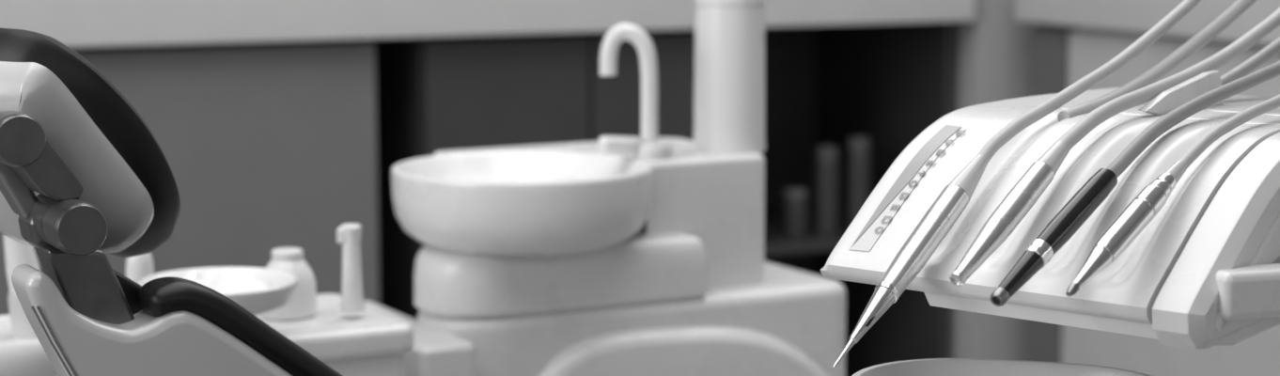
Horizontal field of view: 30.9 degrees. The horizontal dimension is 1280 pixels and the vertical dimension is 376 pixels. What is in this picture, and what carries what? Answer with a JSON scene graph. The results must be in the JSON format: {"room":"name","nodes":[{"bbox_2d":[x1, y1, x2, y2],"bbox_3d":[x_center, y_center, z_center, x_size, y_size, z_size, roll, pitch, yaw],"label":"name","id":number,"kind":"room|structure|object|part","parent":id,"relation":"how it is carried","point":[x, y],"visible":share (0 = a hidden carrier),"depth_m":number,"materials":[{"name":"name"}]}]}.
{"room":"dental clinic","nodes":[
{"label":"dental clinic","id":0,"kind":"room"},
{"bbox_2d":[947,0,1037,360],"bbox_3d":[0.886,-0.795,5.058,0.730,2.650,0.600,-3,8,-25],"label":"pillar","id":1,"kind":"structure","parent":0,"point":[991,51],"depth_m":4.74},
{"bbox_3d":[-0.148,1.085,1.313,8.574,0.100,9.034,0,7,0],"label":"floor","id":2,"kind":"structure","parent":0,"visible":0},
{"bbox_2d":[0,234,57,375],"bbox_3d":[-0.584,0.457,2.241,0.160,0.903,0.160,0,8,0],"label":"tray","id":3,"kind":"object","parent":2,"relation":"on","point":[18,356],"depth_m":2.16,"materials":[{"name":"white plastic"}]},
{"bbox_3d":[-0.578,0.077,2.181,0.052,0.134,0.042,0,8,0],"label":"suction handle","id":4,"kind":"part","parent":3,"relation":"part of","materials":[{"name":"white plastic"}]},
{"bbox_3d":[-0.584,0.054,2.177,0.041,0.088,0.032,0,7,0],"label":"handle","id":5,"kind":"part","parent":3,"relation":"part of","materials":[{"name":"white plastic"}]},
{"bbox_2d":[125,252,154,282],"bbox_3d":[-0.501,0.477,2.367,0.070,0.831,0.070,0,8,0],"label":"post","id":6,"kind":"object","parent":2,"relation":"on","point":[137,267],"visible":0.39,"depth_m":2.30,"materials":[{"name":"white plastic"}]},
{"bbox_2d":[0,27,343,375],"bbox_3d":[-0.322,0.415,1.855,0.526,1.088,0.371,0,8,0],"label":"dental chair","id":7,"kind":"object","parent":2,"relation":"on","point":[84,179],"visible":1,"depth_m":1.73,"materials":[{"name":"black leather"}]},
{"bbox_2d":[0,27,180,257],"bbox_3d":[-0.458,-0.034,1.843,0.176,0.196,0.182,0,7,0],"label":"cushion","id":8,"kind":"object","parent":7,"relation":"on","point":[122,170],"depth_m":1.77,"materials":[{"name":"black leather"}]},
{"bbox_2d":[113,270,141,313],"bbox_3d":[-0.339,0.130,1.853,0.226,0.178,0.090,-4,9,-30],"label":"backrest cushion","id":9,"kind":"object","parent":7,"relation":"on","point":[128,294],"depth_m":1.76,"materials":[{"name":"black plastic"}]},
{"bbox_2d":[0,39,378,315],"bbox_3d":[-1.422,0.201,4.116,1.821,0.922,0.577,-3,8,-25],"label":"base cabinet","id":10,"kind":"object","parent":2,"relation":"on","point":[267,147],"visible":0.28,"depth_m":4.12,"materials":[{"name":"grey laminate"}]},
{"bbox_3d":[-1.305,0.185,3.859,0.601,0.800,0.020,-3,8,-25],"label":"door","id":11,"kind":"part","parent":10,"relation":"part of","materials":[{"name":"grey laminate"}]},
{"bbox_3d":[-1.539,0.168,4.364,1.785,0.922,0.016,-3,8,-25],"label":"panel","id":12,"kind":"part","parent":10,"relation":"part of","materials":[{"name":"grey laminate"}]},
{"bbox_3d":[-0.610,0.149,4.504,0.018,0.922,0.555,-3,8,-25],"label":"panel","id":13,"kind":"part","parent":10,"relation":"part of","materials":[{"name":"grey laminate"}]},
{"bbox_2d":[0,0,975,47],"bbox_3d":[-1.676,-0.287,3.901,4.900,0.100,0.627,-3,8,-25],"label":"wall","id":14,"kind":"structure","parent":10,"relation":"on","point":[75,23],"depth_m":4.12,"materials":[{"name":"white paint"}]},
{"bbox_2d":[255,223,414,375],"bbox_3d":[-0.348,0.458,2.414,0.170,0.855,0.220,-4,9,-29],"label":"base cabinet","id":15,"kind":"object","parent":2,"relation":"on","point":[371,341],"depth_m":2.31,"materials":[{"name":"white plastic"}]},
{"bbox_2d":[137,266,297,315],"bbox_3d":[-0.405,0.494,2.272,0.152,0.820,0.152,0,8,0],"label":"dish","id":16,"kind":"object","parent":15,"relation":"on","point":[282,285],"visible":0.4,"depth_m":2.21,"materials":[{"name":"white ceramic"}]},
{"bbox_2d":[182,267,268,292],"bbox_3d":[-0.409,0.093,2.216,0.112,0.028,0.108,4,8,28],"label":"tissue","id":17,"kind":"object","parent":16,"relation":"in","point":[227,280],"visible":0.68,"depth_m":2.21,"materials":[{"name":"white paper"}]},
{"bbox_2d":[260,247,316,321],"bbox_3d":[-0.359,0.097,2.356,0.058,0.069,0.058,0,8,0],"label":"bottle","id":18,"kind":"object","parent":15,"relation":"on","point":[303,305],"visible":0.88,"depth_m":2.34,"materials":[{"name":"white plastic"}]},
{"bbox_3d":[-0.301,0.048,2.337,0.009,0.016,0.011,0,8,0],"label":"lever","id":19,"kind":"part","parent":15,"relation":"part of","materials":[{"name":"white plastic"}]},
{"bbox_3d":[-0.293,0.081,2.344,0.027,0.088,0.026,0,8,0],"label":"suction handle","id":20,"kind":"part","parent":15,"relation":"part of","materials":[{"name":"white plastic"}]},
{"bbox_2d":[373,29,694,320],"bbox_3d":[-0.214,0.127,4.674,0.664,0.922,0.577,-3,8,-25],"label":"base cabinet","id":21,"kind":"object","parent":2,"relation":"on","point":[433,95],"visible":0.27,"depth_m":4.35,"materials":[{"name":"laminate"}]},
{"bbox_3d":[-0.512,0.143,4.549,0.018,0.922,0.555,-3,8,-25],"label":"panel","id":22,"kind":"part","parent":21,"relation":"part of","materials":[{"name":"laminate"}]},
{"bbox_3d":[-0.247,0.120,4.348,0.326,0.800,0.020,-3,8,-25],"label":"door","id":23,"kind":"part","parent":21,"relation":"part of","materials":[{"name":"laminate"}]},
{"bbox_3d":[-0.331,0.094,4.923,0.628,0.922,0.016,-3,8,-25],"label":"panel","id":24,"kind":"part","parent":21,"relation":"part of","materials":[{"name":"laminate"}]},
{"bbox_3d":[0.054,0.102,4.487,0.326,0.800,0.020,-3,8,-25],"label":"door","id":25,"kind":"part","parent":21,"relation":"part of","materials":[{"name":"laminate"}]},
{"bbox_3d":[0.074,0.108,4.820,0.018,0.922,0.555,-3,8,-25],"label":"panel","id":26,"kind":"part","parent":21,"relation":"part of","materials":[{"name":"laminate"}]},
{"bbox_2d":[363,0,845,375],"bbox_3d":[-0.052,0.202,2.703,0.572,1.288,0.376,-4,9,-29],"label":"dental spittoon unit","id":27,"kind":"object","parent":2,"relation":"on","point":[611,255],"visible":1,"depth_m":2.61,"materials":[{"name":"white plastic"}]},
{"bbox_2d":[390,150,653,256],"bbox_3d":[-0.131,0.019,2.586,0.292,0.089,0.292,0,7,0],"label":"basin","id":28,"kind":"object","parent":27,"relation":"in","point":[455,203],"depth_m":2.49,"materials":[{"name":"white ceramic"}]},
{"bbox_3d":[-0.013,-0.111,2.651,0.067,0.155,0.020,0,7,0],"label":"spout","id":29,"kind":"part","parent":27,"relation":"part of","materials":[{"name":"white plastic"}]},
{"bbox_3d":[0.011,-0.042,2.660,0.058,0.021,0.058,0,7,0],"label":"spout","id":30,"kind":"part","parent":27,"relation":"part of","materials":[{"name":"white ceramic"}]},
{"bbox_3d":[0.054,0.474,2.655,0.450,0.647,0.022,-4,9,-29],"label":"panel","id":31,"kind":"part","parent":27,"relation":"part of","materials":[{"name":"white plastic"}]},
{"bbox_2d":[760,21,953,375],"bbox_3d":[0.305,0.094,4.926,0.484,0.922,0.555,-3,8,-25],"label":"shelf recess","id":32,"kind":"object","parent":2,"relation":"on","point":[886,84],"visible":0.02,"depth_m":5.04,"materials":[{"name":"laminate"}]},
{"bbox_3d":[0.193,0.062,5.165,0.448,0.922,0.016,-3,8,-25],"label":"panel","id":33,"kind":"part","parent":32,"relation":"part of","materials":[{"name":"laminate"}]},
{"bbox_2d":[781,187,808,236],"bbox_3d":[0.318,0.050,4.746,0.054,0.095,0.054,0,8,0],"label":"storage jar","id":34,"kind":"object","parent":32,"relation":"on","point":[794,201],"visible":1,"depth_m":4.72,"materials":[{"name":"laminate"}]},
{"bbox_3d":[0.318,0.010,4.741,0.049,0.014,0.049,0,7,0],"label":"lid","id":35,"kind":"part","parent":34,"relation":"part of","materials":[{"name":"black plastic"}]},
{"bbox_2d":[764,202,846,255],"bbox_3d":[0.306,0.085,4.923,0.448,0.020,0.520,-3,8,-25],"label":"shelf","id":36,"kind":"object","parent":32,"relation":"attached to","point":[774,243],"depth_m":4.73,"materials":[{"name":"laminate"}]},
{"bbox_2d":[813,145,840,234],"bbox_3d":[0.386,0.004,4.772,0.052,0.180,0.052,0,8,0],"label":"storage jar","id":37,"kind":"object","parent":32,"relation":"on","point":[827,167],"visible":1,"depth_m":4.75,"materials":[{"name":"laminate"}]},
{"bbox_3d":[0.386,-0.072,4.762,0.047,0.027,0.047,0,7,0],"label":"lid","id":38,"kind":"part","parent":37,"relation":"part of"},
{"bbox_2d":[844,370,854,375],"bbox_3d":[0.306,0.442,4.970,0.448,0.020,0.520,-3,8,-25],"label":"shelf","id":39,"kind":"object","parent":32,"relation":"attached to","point":[847,372],"depth_m":5.13,"materials":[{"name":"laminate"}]},
{"bbox_2d":[845,136,872,229],"bbox_3d":[0.455,-0.008,4.803,0.052,0.196,0.052,0,8,0],"label":"storage jar","id":40,"kind":"object","parent":32,"relation":"on","point":[859,160],"visible":0.74,"depth_m":4.78,"materials":[{"name":"laminate"}]},
{"bbox_3d":[0.455,-0.090,4.792,0.047,0.030,0.047,0,7,0],"label":"lid","id":41,"kind":"part","parent":40,"relation":"part of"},
{"bbox_2d":[851,358,1151,375],"bbox_3d":[0.262,0.560,1.691,0.320,0.842,0.320,0,8,0],"label":"seat","id":42,"kind":"object","parent":2,"relation":"on","point":[930,366],"visible":1,"depth_m":1.73,"materials":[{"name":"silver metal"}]},
{"bbox_2d":[820,70,1279,349],"bbox_3d":[0.557,0.422,1.929,0.459,1.053,0.848,6,9,37],"label":"dental instrument tray","id":43,"kind":"object","parent":2,"relation":"on","point":[1204,273],"visible":0.71,"depth_m":1.61,"materials":[{"name":"white plastic"}]},
{"bbox_2d":[832,0,1201,368],"bbox_3d":[0.328,-0.050,1.765,0.021,0.290,0.584,7,10,42],"label":"scaler handpiece","id":44,"kind":"object","parent":43,"relation":"on","point":[942,215],"visible":1,"depth_m":1.65,"materials":[{"name":"silver metal"}]},
{"bbox_2d":[949,7,1279,286],"bbox_3d":[0.407,-0.069,1.767,0.019,0.219,0.576,7,10,42],"label":"syringe handpiece","id":45,"kind":"object","parent":43,"relation":"attached to","point":[1029,188],"visible":1,"depth_m":1.64,"materials":[{"name":"silver metal"}]},
{"bbox_2d":[990,60,1279,306],"bbox_3d":[0.401,-0.031,1.691,0.018,0.170,0.507,7,10,41],"label":"turbine handpiece","id":46,"kind":"object","parent":43,"relation":"on","point":[1092,194],"visible":1,"depth_m":1.59,"materials":[{"name":"black plastic"}]},
{"bbox_2d":[1057,0,1257,121],"bbox_3d":[0.448,-0.129,1.874,0.011,0.129,0.388,7,10,42],"label":"hose","id":47,"kind":"object","parent":43,"relation":"on","point":[1234,11],"visible":0.77,"depth_m":1.85,"materials":[{"name":"grey plastic"}]},
{"bbox_2d":[1065,93,1279,296],"bbox_3d":[0.411,-0.018,1.633,0.018,0.140,0.401,7,10,42],"label":"motor handpiece","id":48,"kind":"object","parent":43,"relation":"attached to","point":[1149,201],"visible":1,"depth_m":1.55,"materials":[{"name":"silver metal"}]},
{"bbox_2d":[1220,36,1279,85],"bbox_3d":[0.511,-0.111,1.890,0.010,0.086,0.280,7,10,42],"label":"hose","id":49,"kind":"object","parent":43,"relation":"on","point":[1272,49],"visible":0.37,"depth_m":1.87,"materials":[{"name":"grey plastic"}]},
{"bbox_2d":[1023,23,1077,362],"bbox_3d":[1.104,0.111,4.797,0.647,0.922,0.126,-3,8,-25],"label":"base cabinet","id":50,"kind":"object","parent":2,"relation":"on","point":[1049,43],"visible":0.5,"depth_m":4.63,"materials":[{"name":"grey laminate"}]},
{"bbox_2d":[1061,27,1279,375],"bbox_3d":[1.767,0.296,3.389,0.647,0.922,2.998,-3,8,-25],"label":"base cabinet","id":51,"kind":"object","parent":2,"relation":"on","point":[1089,49],"visible":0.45,"depth_m":4.33,"materials":[{"name":"grey laminate"}]},
{"bbox_2d":[1014,0,1279,45],"bbox_3d":[1.723,-0.218,3.380,0.677,0.100,3.140,-3,8,-25],"label":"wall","id":52,"kind":"structure","parent":51,"relation":"on","point":[1137,16],"depth_m":4.28,"materials":[{"name":"white paint"}]}
]}

